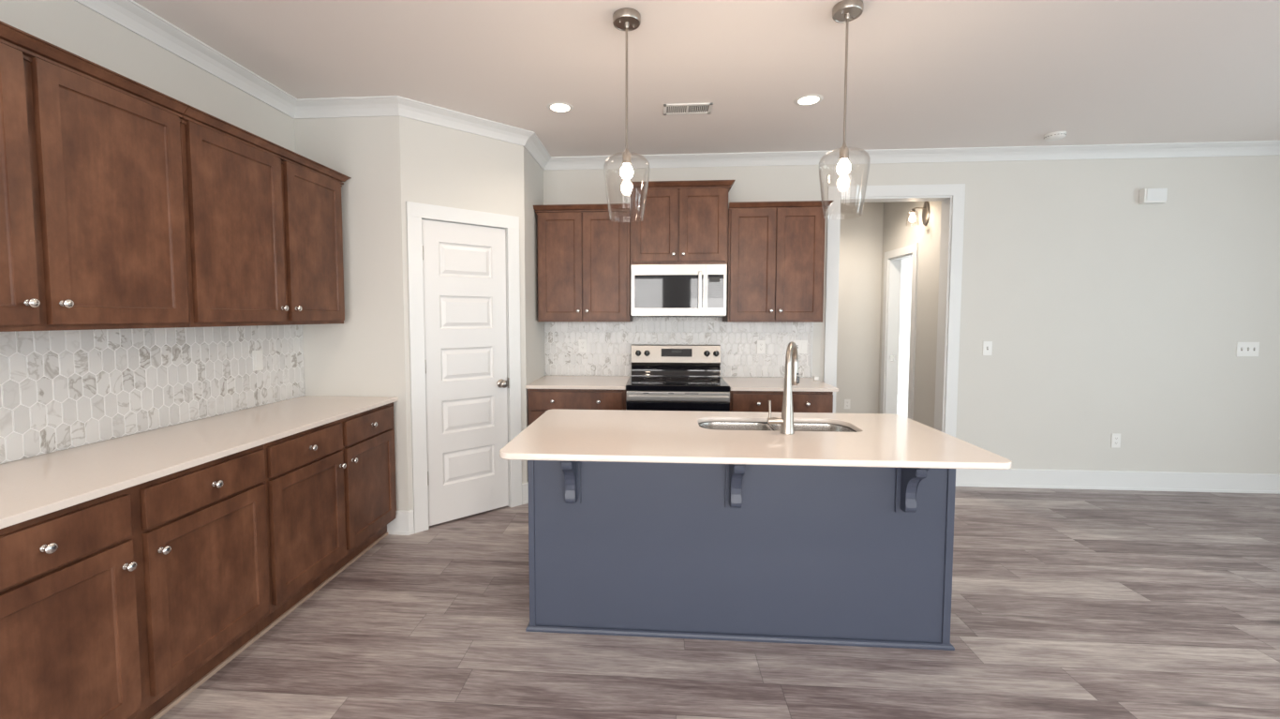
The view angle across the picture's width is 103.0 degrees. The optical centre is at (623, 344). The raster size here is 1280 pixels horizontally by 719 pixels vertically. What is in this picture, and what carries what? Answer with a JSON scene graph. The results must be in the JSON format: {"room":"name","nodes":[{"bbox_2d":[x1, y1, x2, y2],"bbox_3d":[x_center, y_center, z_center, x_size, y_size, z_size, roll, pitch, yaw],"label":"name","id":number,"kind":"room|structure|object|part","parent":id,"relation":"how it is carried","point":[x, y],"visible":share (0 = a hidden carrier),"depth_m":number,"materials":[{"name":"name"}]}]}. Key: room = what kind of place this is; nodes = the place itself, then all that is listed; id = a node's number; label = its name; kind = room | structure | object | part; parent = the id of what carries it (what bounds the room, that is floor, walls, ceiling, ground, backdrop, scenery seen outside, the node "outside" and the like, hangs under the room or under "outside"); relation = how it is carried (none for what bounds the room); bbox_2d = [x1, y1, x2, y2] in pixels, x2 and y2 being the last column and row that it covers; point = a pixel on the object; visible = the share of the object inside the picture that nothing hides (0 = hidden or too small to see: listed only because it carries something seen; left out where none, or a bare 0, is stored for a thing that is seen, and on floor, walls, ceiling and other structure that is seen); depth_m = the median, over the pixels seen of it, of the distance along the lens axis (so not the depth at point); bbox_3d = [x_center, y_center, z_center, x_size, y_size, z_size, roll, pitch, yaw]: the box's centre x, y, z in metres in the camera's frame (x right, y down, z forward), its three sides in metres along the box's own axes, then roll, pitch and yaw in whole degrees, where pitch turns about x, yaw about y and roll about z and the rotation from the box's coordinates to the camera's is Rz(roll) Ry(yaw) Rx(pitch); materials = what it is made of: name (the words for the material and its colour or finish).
{"room":"kitchen","nodes":[
{"label":"kitchen","id":0,"kind":"room"},
{"bbox_2d":[0,0,295,462],"bbox_3d":[-2.182,-0.117,2.911,0.120,2.757,11.740,0,3,4],"label":"wall","id":1,"kind":"structure","parent":0,"point":[69,25],"depth_m":2.28,"materials":[{"name":"beige paint"}]},
{"bbox_2d":[0,20,189,331],"bbox_3d":[-2.020,-0.502,1.621,0.380,0.918,1.048,0,3,4],"label":"upper cabinet","id":2,"kind":"object","parent":1,"relation":"attached to","point":[93,230],"visible":1,"depth_m":1.75,"materials":[{"name":"brown wood"}]},
{"bbox_3d":[-1.889,-0.470,1.350,0.020,0.845,0.502,0,3,4],"label":"door","id":3,"kind":"part","parent":2,"relation":"part of","materials":[{"name":"brown wood"}]},
{"bbox_3d":[-1.848,-0.129,1.588,0.030,0.030,0.030,0,3,4],"label":"knob","id":4,"kind":"part","parent":2,"relation":"part of","materials":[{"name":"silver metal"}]},
{"bbox_3d":[-1.841,-0.135,1.680,0.030,0.030,0.030,0,3,4],"label":"knob","id":5,"kind":"part","parent":2,"relation":"part of","materials":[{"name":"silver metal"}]},
{"bbox_3d":[-1.858,-0.926,1.586,0.045,0.068,1.048,0,3,4],"label":"crown molding","id":6,"kind":"part","parent":2,"relation":"part of","materials":[{"name":"brown wood"}]},
{"bbox_2d":[0,324,304,463],"bbox_3d":[-2.167,0.161,2.228,0.008,0.471,2.182,0,3,4],"label":"tile backsplash","id":7,"kind":"structure","parent":1,"relation":"attached to","point":[60,389],"depth_m":2.22,"materials":[{"name":"white tile"}]},
{"bbox_2d":[252,349,263,371],"bbox_3d":[-2.108,0.092,2.931,0.008,0.115,0.070,0,3,4],"label":"outlet","id":8,"kind":"object","parent":7,"relation":"attached to","point":[257,355],"visible":1,"depth_m":2.92,"materials":[{"name":"white plastic"}]},
{"bbox_2d":[179,105,351,327],"bbox_3d":[-1.943,-0.562,2.695,0.380,0.918,1.103,0,3,4],"label":"upper cabinet","id":9,"kind":"object","parent":1,"relation":"attached to","point":[263,218],"visible":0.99,"depth_m":2.50,"materials":[{"name":"brown wood"}]},
{"bbox_3d":[-1.813,-0.529,2.413,0.020,0.845,0.517,0,3,4],"label":"door","id":10,"kind":"part","parent":9,"relation":"part of","materials":[{"name":"brown wood"}]},
{"bbox_3d":[-1.946,-0.986,2.671,0.375,0.068,1.103,0,3,4],"label":"crown molding","id":11,"kind":"part","parent":9,"relation":"part of","materials":[{"name":"brown wood"}]},
{"bbox_3d":[-1.772,-0.189,2.658,0.030,0.030,0.030,0,3,4],"label":"knob","id":12,"kind":"part","parent":9,"relation":"part of","materials":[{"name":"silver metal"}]},
{"bbox_3d":[-1.765,-0.195,2.758,0.030,0.030,0.030,0,3,4],"label":"knob","id":13,"kind":"part","parent":9,"relation":"part of","materials":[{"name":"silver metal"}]},
{"bbox_3d":[-1.775,-0.559,2.939,0.020,0.845,0.460,0,3,4],"label":"door","id":14,"kind":"part","parent":9,"relation":"part of","materials":[{"name":"brown wood"}]},
{"bbox_2d":[294,116,408,510],"bbox_3d":[-1.746,-0.141,3.338,0.690,2.757,0.120,0,3,4],"label":"wall","id":15,"kind":"structure","parent":0,"point":[363,355],"depth_m":3.25,"materials":[{"name":"beige paint"}]},
{"bbox_2d":[386,509,414,535],"bbox_3d":[-1.460,1.163,3.329,0.174,0.154,0.038,0,3,4],"label":"baseboard","id":16,"kind":"structure","parent":15,"relation":"attached to","point":[403,524],"depth_m":3.31,"materials":[{"name":"white paint"}]},
{"bbox_2d":[74,0,1279,170],"bbox_3d":[1.883,-1.321,0.490,8.324,0.085,7.390,0,3,4],"label":"trim","id":17,"kind":"structure","parent":15,"relation":"attached to","point":[128,14],"depth_m":3.91,"materials":[{"name":"white paint"}]},
{"bbox_2d":[399,116,527,510],"bbox_3d":[-1.111,-0.155,3.580,0.873,2.757,0.120,-3,4,-40],"label":"wall","id":18,"kind":"structure","parent":0,"point":[441,166],"depth_m":3.44,"materials":[{"name":"beige paint"}]},
{"bbox_2d":[405,201,521,533],"bbox_3d":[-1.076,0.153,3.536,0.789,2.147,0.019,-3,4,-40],"label":"trim","id":19,"kind":"structure","parent":18,"relation":"attached to","point":[415,211],"depth_m":3.35,"materials":[{"name":"white paint"}]},
{"bbox_2d":[421,219,509,525],"bbox_3d":[-1.074,0.195,3.535,0.608,2.036,0.102,-3,4,-40],"label":"door","id":20,"kind":"structure","parent":18,"relation":"in","point":[464,265],"depth_m":3.53,"materials":[{"name":"white paint"}]},
{"bbox_3d":[-0.875,0.287,3.685,0.062,0.062,0.066,-3,4,-40],"label":"knob","id":21,"kind":"part","parent":20,"relation":"part of","materials":[{"name":"silver metal"}]},
{"bbox_2d":[523,147,545,481],"bbox_3d":[-0.775,-0.186,4.135,0.120,2.757,0.634,0,3,4],"label":"wall","id":22,"kind":"structure","parent":0,"point":[533,173],"depth_m":4.00,"materials":[{"name":"beige paint"}]},
{"bbox_2d":[521,481,528,504],"bbox_3d":[-0.735,1.131,3.898,0.045,0.154,0.131,1,3,22],"label":"baseboard","id":23,"kind":"structure","parent":22,"relation":"attached to","point":[525,486],"depth_m":3.86,"materials":[{"name":"white paint"}]},
{"bbox_2d":[133,0,1279,156],"bbox_3d":[2.033,-1.540,2.581,8.924,0.120,12.200,0,3,4],"label":"ceiling","id":24,"kind":"structure","parent":0,"point":[921,73],"depth_m":2.72,"materials":[{"name":"white paint"}]},
{"bbox_2d":[546,102,573,112],"bbox_3d":[-0.409,-1.514,3.258,0.172,0.005,0.172,0,3,4],"label":"recessed light","id":25,"kind":"object","parent":24,"relation":"in","point":[557,107],"visible":1,"depth_m":3.25,"materials":[{"name":"white plastic"}]},
{"bbox_2d":[603,7,649,217],"bbox_3d":[0.013,-1.015,2.292,0.209,0.896,0.209,0,3,4],"label":"pendant light","id":26,"kind":"object","parent":24,"relation":"hanging from","point":[626,19],"visible":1,"depth_m":2.28,"materials":[{"name":"clear glass"}]},
{"bbox_2d":[622,148,630,164],"bbox_3d":[0.013,-0.849,2.301,0.039,0.072,0.039,0,3,4],"label":"socket","id":27,"kind":"object","parent":26,"relation":"attached to","point":[626,156],"depth_m":2.29,"materials":[{"name":"silver metal"}]},
{"bbox_3d":[0.013,-0.714,2.309,0.209,0.292,0.209,0,3,4],"label":"lamp shade","id":28,"kind":"part","parent":26,"relation":"part of","materials":[{"name":"clear glass"}]},
{"bbox_3d":[0.013,-0.783,2.305,0.057,0.068,0.057,0,3,4],"label":"bulb","id":29,"kind":"part","parent":26,"relation":"part of","materials":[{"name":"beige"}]},
{"bbox_3d":[0.013,-1.145,2.285,0.011,0.535,0.011,0,3,4],"label":"rod","id":30,"kind":"part","parent":26,"relation":"part of","materials":[{"name":"silver metal"}]},
{"bbox_2d":[663,103,713,115],"bbox_3d":[0.410,-1.514,3.276,0.310,0.009,0.160,0,3,4],"label":"ceiling vent","id":31,"kind":"object","parent":24,"relation":"in","point":[683,108],"visible":1,"depth_m":3.27,"materials":[{"name":"white plastic"}]},
{"bbox_2d":[793,93,823,105],"bbox_3d":[1.143,-1.508,3.148,0.172,0.005,0.172,0,3,4],"label":"recessed light","id":32,"kind":"object","parent":24,"relation":"in","point":[812,98],"visible":1,"depth_m":3.14,"materials":[{"name":"white plastic"}]},
{"bbox_2d":[818,0,870,218],"bbox_3d":[0.967,-1.011,2.224,0.209,0.896,0.209,0,3,4],"label":"pendant light","id":33,"kind":"object","parent":24,"relation":"hanging from","point":[846,11],"visible":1,"depth_m":2.21,"materials":[{"name":"clear glass"}]},
{"bbox_3d":[0.967,-0.779,2.237,0.057,0.068,0.057,0,3,4],"label":"bulb","id":34,"kind":"part","parent":33,"relation":"part of","materials":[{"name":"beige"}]},
{"bbox_2d":[839,142,848,160],"bbox_3d":[0.967,-0.845,2.233,0.039,0.072,0.039,0,3,4],"label":"socket","id":35,"kind":"object","parent":33,"relation":"attached to","point":[843,151],"depth_m":2.22,"materials":[{"name":"silver metal"}]},
{"bbox_3d":[0.967,-0.710,2.241,0.209,0.292,0.209,0,3,4],"label":"lamp shade","id":36,"kind":"part","parent":33,"relation":"part of","materials":[{"name":"clear glass"}]},
{"bbox_3d":[0.967,-1.141,2.217,0.011,0.535,0.011,0,3,4],"label":"rod","id":37,"kind":"part","parent":33,"relation":"part of","materials":[{"name":"silver metal"}]},
{"bbox_2d":[1043,131,1066,141],"bbox_3d":[3.169,-1.524,3.738,0.128,0.040,0.128,0,3,4],"label":"smoke detector","id":38,"kind":"object","parent":24,"relation":"attached to","point":[1057,135],"visible":1,"depth_m":3.71,"materials":[{"name":"white plastic"}]},
{"bbox_3d":[3.169,-1.538,3.738,0.128,0.012,0.128,0,3,4],"label":"mounting plate","id":39,"kind":"part","parent":38,"relation":"part of","materials":[{"name":"white plastic"}]},
{"bbox_2d":[159,403,1279,718],"bbox_3d":[2.033,1.323,2.740,8.924,0.100,12.200,0,3,4],"label":"floor","id":40,"kind":"structure","parent":0,"point":[1066,603],"depth_m":2.20,"materials":[{"name":"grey wood"}]},
{"bbox_2d":[0,444,269,718],"bbox_3d":[-1.880,0.892,1.702,0.658,0.876,1.093,0,3,4],"label":"base cabinet","id":41,"kind":"object","parent":40,"relation":"on","point":[123,603],"visible":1,"depth_m":1.65,"materials":[{"name":"brown wood"}]},
{"bbox_3d":[-1.585,0.562,1.402,0.030,0.030,0.030,0,3,4],"label":"knob","id":42,"kind":"part","parent":41,"relation":"part of","materials":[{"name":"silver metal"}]},
{"bbox_3d":[-1.611,0.562,1.397,0.020,0.136,0.482,0,3,4],"label":"drawer","id":43,"kind":"part","parent":41,"relation":"part of","materials":[{"name":"brown wood"}]},
{"bbox_3d":[-1.611,0.925,1.418,0.020,0.562,0.482,0,3,4],"label":"door","id":44,"kind":"part","parent":41,"relation":"part of","materials":[{"name":"brown wood"}]},
{"bbox_3d":[-1.571,0.706,1.617,0.030,0.030,0.030,0,3,4],"label":"knob","id":45,"kind":"part","parent":41,"relation":"part of","materials":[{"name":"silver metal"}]},
{"bbox_3d":[-1.563,0.700,1.730,0.030,0.030,0.030,0,3,4],"label":"knob","id":46,"kind":"part","parent":41,"relation":"part of","materials":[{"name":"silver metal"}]},
{"bbox_2d":[0,395,398,528],"bbox_3d":[-1.853,0.411,2.217,0.637,0.026,2.187,0,3,4],"label":"countertop","id":47,"kind":"structure","parent":41,"relation":"on","point":[31,487],"depth_m":1.91,"materials":[{"name":"beige stone"}]},
{"bbox_3d":[-1.572,0.532,1.936,0.020,0.136,0.507,0,3,4],"label":"drawer","id":48,"kind":"part","parent":41,"relation":"part of","materials":[{"name":"brown wood"}]},
{"bbox_3d":[-1.657,1.321,1.710,0.013,0.017,1.093,0,3,4],"label":"shoe molding","id":49,"kind":"part","parent":41,"relation":"part of","materials":[{"name":"beige wood"}]},
{"bbox_3d":[-1.572,0.895,1.956,0.020,0.562,0.507,0,3,4],"label":"door","id":50,"kind":"part","parent":41,"relation":"part of","materials":[{"name":"brown wood"}]},
{"bbox_3d":[-1.547,0.532,1.938,0.030,0.030,0.030,0,3,4],"label":"knob","id":51,"kind":"part","parent":41,"relation":"part of","materials":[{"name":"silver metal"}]},
{"bbox_2d":[256,401,396,637],"bbox_3d":[-1.803,0.832,2.788,0.658,0.876,1.084,0,3,4],"label":"base cabinet","id":52,"kind":"object","parent":40,"relation":"on","point":[330,487],"visible":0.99,"depth_m":2.59,"materials":[{"name":"brown wood"}]},
{"bbox_3d":[-1.534,0.502,2.474,0.020,0.136,0.500,0,3,4],"label":"drawer","id":53,"kind":"part","parent":52,"relation":"part of","materials":[{"name":"brown wood"}]},
{"bbox_3d":[-1.534,0.865,2.494,0.020,0.562,0.500,0,3,4],"label":"door","id":54,"kind":"part","parent":52,"relation":"part of","materials":[{"name":"brown wood"}]},
{"bbox_3d":[-1.509,0.503,2.472,0.030,0.030,0.030,0,3,4],"label":"knob","id":55,"kind":"part","parent":52,"relation":"part of","materials":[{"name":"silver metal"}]},
{"bbox_3d":[-1.580,1.261,2.796,0.013,0.017,1.084,0,3,4],"label":"shoe molding","id":56,"kind":"part","parent":52,"relation":"part of","materials":[{"name":"beige wood"}]},
{"bbox_3d":[-1.493,0.646,2.702,0.030,0.030,0.030,0,3,4],"label":"knob","id":57,"kind":"part","parent":52,"relation":"part of","materials":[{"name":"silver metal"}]},
{"bbox_3d":[-1.486,0.640,2.808,0.030,0.030,0.030,0,3,4],"label":"knob","id":58,"kind":"part","parent":52,"relation":"part of","materials":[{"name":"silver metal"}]},
{"bbox_3d":[-1.496,0.473,3.004,0.020,0.136,0.488,0,3,4],"label":"drawer","id":59,"kind":"part","parent":52,"relation":"part of","materials":[{"name":"brown wood"}]},
{"bbox_3d":[-1.496,0.835,3.024,0.020,0.562,0.488,0,3,4],"label":"door","id":60,"kind":"part","parent":52,"relation":"part of","materials":[{"name":"brown wood"}]},
{"bbox_2d":[527,387,626,425],"bbox_3d":[-0.336,0.756,4.141,0.749,0.876,0.658,0,3,4],"label":"base cabinet","id":61,"kind":"object","parent":40,"relation":"on","point":[540,400],"visible":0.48,"depth_m":3.83,"materials":[{"name":"brown wood"}]},
{"bbox_3d":[-0.535,0.788,3.867,0.345,0.562,0.020,0,3,4],"label":"door","id":62,"kind":"part","parent":61,"relation":"part of","materials":[{"name":"brown wood"}]},
{"bbox_3d":[-0.360,0.427,3.835,0.697,0.136,0.020,0,3,4],"label":"drawer","id":63,"kind":"part","parent":61,"relation":"part of","materials":[{"name":"brown wood"}]},
{"bbox_2d":[525,374,630,389],"bbox_3d":[-0.339,0.305,4.123,0.754,0.026,0.647,0,3,4],"label":"countertop","id":64,"kind":"structure","parent":61,"relation":"on","point":[547,381],"depth_m":3.96,"materials":[{"name":"beige stone"}]},
{"bbox_2d":[626,344,729,411],"bbox_3d":[0.419,0.609,4.062,0.760,1.178,0.648,0,3,4],"label":"electric range","id":65,"kind":"object","parent":40,"relation":"on","point":[694,382],"visible":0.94,"depth_m":4.12,"materials":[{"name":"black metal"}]},
{"bbox_3d":[0.196,0.077,4.301,0.050,0.050,0.040,0,3,4],"label":"burner knob","id":66,"kind":"part","parent":65,"relation":"part of","materials":[{"name":"black plastic"}]},
{"bbox_3d":[0.398,0.720,3.777,0.756,0.588,0.024,0,3,4],"label":"oven door","id":67,"kind":"part","parent":65,"relation":"part of","materials":[{"name":"black glass"}]},
{"bbox_3d":[0.398,0.386,3.748,0.758,0.074,0.044,0,3,4],"label":"door handle","id":68,"kind":"part","parent":65,"relation":"part of","materials":[{"name":"silver metal"}]},
{"bbox_2d":[626,375,729,391],"bbox_3d":[0.418,0.309,4.024,0.760,0.042,0.549,0,3,4],"label":"cooktop","id":69,"kind":"object","parent":65,"relation":"in","point":[635,383],"depth_m":3.83,"materials":[{"name":"black glass"}]},
{"bbox_3d":[0.697,0.079,4.265,0.050,0.050,0.040,0,3,4],"label":"burner knob","id":70,"kind":"part","parent":65,"relation":"part of","materials":[{"name":"black plastic"}]},
{"bbox_2d":[525,421,955,650],"bbox_3d":[0.498,0.852,2.420,1.856,0.876,0.734,0,3,4],"label":"kitchen island","id":71,"kind":"object","parent":40,"relation":"on","point":[816,555],"visible":0.73,"depth_m":2.23,"materials":[{"name":"blue wood"}]},
{"bbox_3d":[-0.395,0.844,2.567,0.026,0.876,0.567,0,3,4],"label":"corner trim","id":72,"kind":"part","parent":71,"relation":"part of","materials":[{"name":"blue wood"}]},
{"bbox_3d":[0.504,1.274,2.520,1.856,0.022,0.580,0,3,4],"label":"molding","id":73,"kind":"part","parent":71,"relation":"part of","materials":[{"name":"blue wood"}]},
{"bbox_2d":[499,409,1012,469],"bbox_3d":[0.489,0.405,2.328,1.896,0.026,0.918,0,3,4],"label":"island countertop","id":74,"kind":"structure","parent":71,"relation":"on","point":[880,439],"depth_m":2.12,"materials":[{"name":"beige stone"}]},
{"bbox_2d":[698,421,855,431],"bbox_3d":[0.731,0.498,2.469,0.735,0.177,0.294,0,3,4],"label":"sink","id":75,"kind":"object","parent":74,"relation":"in","point":[721,425],"visible":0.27,"depth_m":2.60,"materials":[{"name":"silver metal"}]},
{"bbox_3d":[0.539,0.497,2.483,0.350,0.177,0.294,0,3,4],"label":"bowl","id":76,"kind":"part","parent":75,"relation":"part of","materials":[{"name":"silver metal"}]},
{"bbox_3d":[0.911,0.499,2.456,0.374,0.177,0.294,0,3,4],"label":"bowl","id":77,"kind":"part","parent":75,"relation":"part of","materials":[{"name":"silver metal"}]},
{"bbox_2d":[767,341,799,434],"bbox_3d":[0.756,0.191,2.313,0.251,0.404,0.104,-3,4,-44],"label":"faucet","id":78,"kind":"object","parent":74,"relation":"on","point":[791,372],"visible":1,"depth_m":2.25,"materials":[{"name":"silver metal"}]},
{"bbox_3d":[0.651,0.292,2.269,0.015,0.083,0.012,0,3,4],"label":"lever","id":79,"kind":"part","parent":78,"relation":"part of","materials":[{"name":"silver metal"}]},
{"bbox_3d":[0.769,0.050,2.328,0.028,0.124,0.203,2,4,27],"label":"spout","id":80,"kind":"part","parent":78,"relation":"part of","materials":[{"name":"silver metal"}]},
{"bbox_3d":[1.401,0.851,2.439,0.030,0.876,0.567,0,3,4],"label":"corner trim","id":81,"kind":"part","parent":71,"relation":"part of","materials":[{"name":"blue wood"}]},
{"bbox_2d":[729,389,833,413],"bbox_3d":[1.173,0.762,4.034,0.741,0.876,0.658,0,3,4],"label":"base cabinet","id":82,"kind":"object","parent":40,"relation":"on","point":[739,400],"visible":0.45,"depth_m":3.72,"materials":[{"name":"brown wood"}]},
{"bbox_2d":[721,376,838,391],"bbox_3d":[1.190,0.311,4.014,0.770,0.026,0.647,0,3,4],"label":"countertop","id":83,"kind":"structure","parent":82,"relation":"on","point":[736,383],"depth_m":3.86,"materials":[{"name":"beige stone"}]},
{"bbox_2d":[835,202,883,413],"bbox_3d":[0.574,-0.289,5.998,4.938,2.757,0.120,0,3,4],"label":"wall","id":84,"kind":"structure","parent":0,"point":[860,236],"depth_m":5.78,"materials":[{"name":"beige paint"}]},
{"bbox_2d":[844,399,850,408],"bbox_3d":[2.567,0.687,5.845,0.070,0.115,0.007,0,3,4],"label":"outlet","id":85,"kind":"object","parent":84,"relation":"attached to","point":[847,402],"visible":1,"depth_m":5.84,"materials":[{"name":"white plastic"}]},
{"bbox_2d":[897,257,912,394],"bbox_3d":[4.594,-0.413,8.214,3.006,2.757,0.120,0,3,4],"label":"wall","id":86,"kind":"structure","parent":0,"point":[906,264],"depth_m":8.17,"materials":[{"name":"beige paint"}]},
{"bbox_2d":[878,201,941,428],"bbox_3d":[2.920,-0.236,5.040,0.120,2.757,1.460,0,3,4],"label":"wall","id":87,"kind":"structure","parent":0,"point":[898,231],"depth_m":4.84,"materials":[{"name":"beige paint"}]},
{"bbox_2d":[879,243,919,419],"bbox_3d":[2.932,0.064,5.332,0.143,2.125,0.714,0,3,4],"label":"trim","id":88,"kind":"structure","parent":87,"relation":"attached to","point":[892,269],"depth_m":5.57,"materials":[{"name":"white paint"}]},
{"bbox_2d":[897,394,907,403],"bbox_3d":[4.508,1.000,6.250,2.886,0.154,3.960,0,3,4],"label":"baseboard","id":89,"kind":"structure","parent":87,"relation":"attached to","point":[901,398],"depth_m":8.22,"materials":[{"name":"white paint"}]},
{"bbox_2d":[907,201,929,225],"bbox_3d":[2.756,-1.230,4.790,0.181,0.236,0.124,0,3,4],"label":"wall sconce","id":90,"kind":"object","parent":87,"relation":"attached to","point":[926,207],"visible":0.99,"depth_m":4.77,"materials":[{"name":"silver metal"}]},
{"bbox_3d":[2.721,-1.194,4.795,0.058,0.085,0.058,0,3,4],"label":"bulb","id":91,"kind":"part","parent":90,"relation":"part of","materials":[{"name":"beige glass"}]},
{"bbox_2d":[543,155,1279,474],"bbox_3d":[2.806,-0.192,4.257,7.248,2.757,0.120,0,3,4],"label":"wall","id":92,"kind":"structure","parent":0,"point":[1104,313],"depth_m":4.12,"materials":[{"name":"beige paint"}]},
{"bbox_2d":[533,203,632,321],"bbox_3d":[-0.334,-0.648,4.203,0.789,0.923,0.380,0,3,4],"label":"upper cabinet","id":93,"kind":"object","parent":92,"relation":"attached to","point":[585,267],"visible":0.98,"depth_m":4.05,"materials":[{"name":"brown wood"}]},
{"bbox_3d":[-0.507,-0.622,4.066,0.349,0.850,0.020,0,3,4],"label":"door","id":94,"kind":"part","parent":93,"relation":"part of","materials":[{"name":"brown wood"}]},
{"bbox_3d":[-0.334,-1.075,4.182,0.789,0.068,0.375,0,3,4],"label":"crown molding","id":95,"kind":"part","parent":93,"relation":"part of","materials":[{"name":"brown wood"}]},
{"bbox_3d":[-0.149,-0.621,4.040,0.348,0.850,0.020,0,3,4],"label":"door","id":96,"kind":"part","parent":93,"relation":"part of","materials":[{"name":"brown wood"}]},
{"bbox_2d":[544,316,812,377],"bbox_3d":[0.447,0.017,4.372,2.284,0.520,0.008,0,3,4],"label":"tile backsplash","id":97,"kind":"structure","parent":92,"relation":"attached to","point":[609,344],"depth_m":4.36,"materials":[{"name":"white tile"}]},
{"bbox_2d":[578,339,586,352],"bbox_3d":[-0.359,0.011,4.421,0.070,0.115,0.007,0,3,4],"label":"outlet","id":98,"kind":"object","parent":97,"relation":"attached to","point":[582,343],"visible":1,"depth_m":4.42,"materials":[{"name":"white plastic"}]},
{"bbox_2d":[757,340,765,353],"bbox_3d":[1.164,0.022,4.313,0.070,0.115,0.007,0,3,4],"label":"outlet","id":99,"kind":"object","parent":97,"relation":"attached to","point":[761,344],"visible":1,"depth_m":4.31,"materials":[{"name":"white plastic"}]},
{"bbox_2d":[793,340,807,353],"bbox_3d":[1.487,0.021,4.286,0.116,0.115,0.016,0,3,4],"label":"light switch","id":100,"kind":"object","parent":97,"relation":"attached to","point":[801,345],"visible":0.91,"depth_m":4.29,"materials":[{"name":"white plastic"}]},
{"bbox_2d":[624,179,735,265],"bbox_3d":[0.443,-0.955,4.130,0.851,0.637,0.380,0,3,4],"label":"upper cabinet","id":101,"kind":"object","parent":92,"relation":"attached to","point":[683,222],"visible":0.98,"depth_m":3.97,"materials":[{"name":"brown wood"}]},
{"bbox_3d":[0.246,-0.932,3.995,0.348,0.560,0.020,0,3,4],"label":"door","id":102,"kind":"part","parent":101,"relation":"part of","materials":[{"name":"brown wood"}]},
{"bbox_2d":[631,264,727,316],"bbox_3d":[0.440,-0.427,4.144,0.742,0.414,0.395,0,3,4],"label":"microwave","id":103,"kind":"object","parent":101,"relation":"attached to","point":[657,290],"visible":1,"depth_m":3.98,"materials":[{"name":"silver metal"}]},
{"bbox_3d":[0.352,-0.413,3.982,0.534,0.257,0.001,0,3,4],"label":"door glass","id":104,"kind":"part","parent":103,"relation":"part of","materials":[{"name":"black glass"}]},
{"bbox_3d":[0.591,-0.417,3.950,0.028,0.292,0.028,0,3,4],"label":"handle","id":105,"kind":"part","parent":103,"relation":"part of","materials":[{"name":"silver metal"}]},
{"bbox_3d":[0.721,-0.425,3.966,0.156,0.394,0.023,0,3,4],"label":"control panel","id":106,"kind":"part","parent":103,"relation":"part of","materials":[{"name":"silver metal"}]},
{"bbox_3d":[0.443,-1.239,4.117,0.851,0.068,0.375,0,3,4],"label":"crown molding","id":107,"kind":"part","parent":101,"relation":"part of","materials":[{"name":"brown wood"}]},
{"bbox_3d":[0.615,-0.931,3.969,0.361,0.560,0.020,0,3,4],"label":"door","id":108,"kind":"part","parent":101,"relation":"part of","materials":[{"name":"brown wood"}]},
{"bbox_2d":[722,200,833,322],"bbox_3d":[1.215,-0.641,4.093,0.779,0.921,0.380,0,3,4],"label":"upper cabinet","id":109,"kind":"object","parent":92,"relation":"attached to","point":[776,264],"visible":0.99,"depth_m":3.94,"materials":[{"name":"brown wood"}]},
{"bbox_3d":[1.003,-0.618,3.958,0.341,0.855,0.020,0,3,4],"label":"door","id":110,"kind":"part","parent":109,"relation":"part of","materials":[{"name":"brown wood"}]},
{"bbox_3d":[1.215,-1.067,4.072,0.779,0.068,0.375,0,3,4],"label":"crown molding","id":111,"kind":"part","parent":109,"relation":"part of","materials":[{"name":"brown wood"}]},
{"bbox_3d":[1.354,-0.617,3.933,0.344,0.855,0.020,0,3,4],"label":"door","id":112,"kind":"part","parent":109,"relation":"part of","materials":[{"name":"brown wood"}]},
{"bbox_2d":[810,322,818,380],"bbox_3d":[1.563,0.052,4.192,0.036,0.470,0.187,0,3,4],"label":"hanging cord","id":113,"kind":"object","parent":109,"relation":"hanging from","point":[815,378],"visible":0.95,"depth_m":4.11,"materials":[{"name":"white plastic"}]},
{"bbox_2d":[811,322,813,371],"bbox_3d":[1.587,0.046,4.292,0.004,0.471,0.010,0,3,4],"label":"trim","id":114,"kind":"structure","parent":92,"relation":"attached to","point":[812,322],"depth_m":4.29,"materials":[{"name":"white paint"}]},
{"bbox_2d":[823,183,965,436],"bbox_3d":[2.233,-0.062,4.305,1.080,2.491,0.158,0,3,4],"label":"trim","id":115,"kind":"structure","parent":92,"relation":"attached to","point":[952,196],"depth_m":4.21,"materials":[{"name":"white paint"}]},
{"bbox_2d":[982,341,992,355],"bbox_3d":[2.997,0.033,4.188,0.070,0.115,0.016,0,3,4],"label":"light switch","id":116,"kind":"object","parent":92,"relation":"attached to","point":[987,345],"visible":1,"depth_m":4.19,"materials":[{"name":"white plastic"}]},
{"bbox_2d":[1110,433,1120,447],"bbox_3d":[4.026,0.788,4.160,0.070,0.115,0.007,0,3,4],"label":"outlet","id":117,"kind":"object","parent":92,"relation":"attached to","point":[1115,438],"visible":1,"depth_m":4.16,"materials":[{"name":"white plastic"}]},
{"bbox_2d":[955,468,1279,493],"bbox_3d":[4.532,1.118,4.136,3.538,0.154,0.020,0,3,4],"label":"baseboard","id":118,"kind":"structure","parent":92,"relation":"attached to","point":[1026,478],"depth_m":4.17,"materials":[{"name":"white paint"}]},
{"bbox_2d":[1138,188,1167,204],"bbox_3d":[4.178,-1.170,4.017,0.164,0.112,0.054,0,3,4],"label":"door chime","id":119,"kind":"object","parent":92,"relation":"attached to","point":[1147,196],"visible":1,"depth_m":3.99,"materials":[{"name":"white plastic"}]},
{"bbox_2d":[1235,342,1259,356],"bbox_3d":[4.970,0.039,4.047,0.162,0.115,0.016,0,3,4],"label":"light switch","id":120,"kind":"object","parent":92,"relation":"attached to","point":[1243,349],"visible":1,"depth_m":4.05,"materials":[{"name":"white plastic"}]}
]}

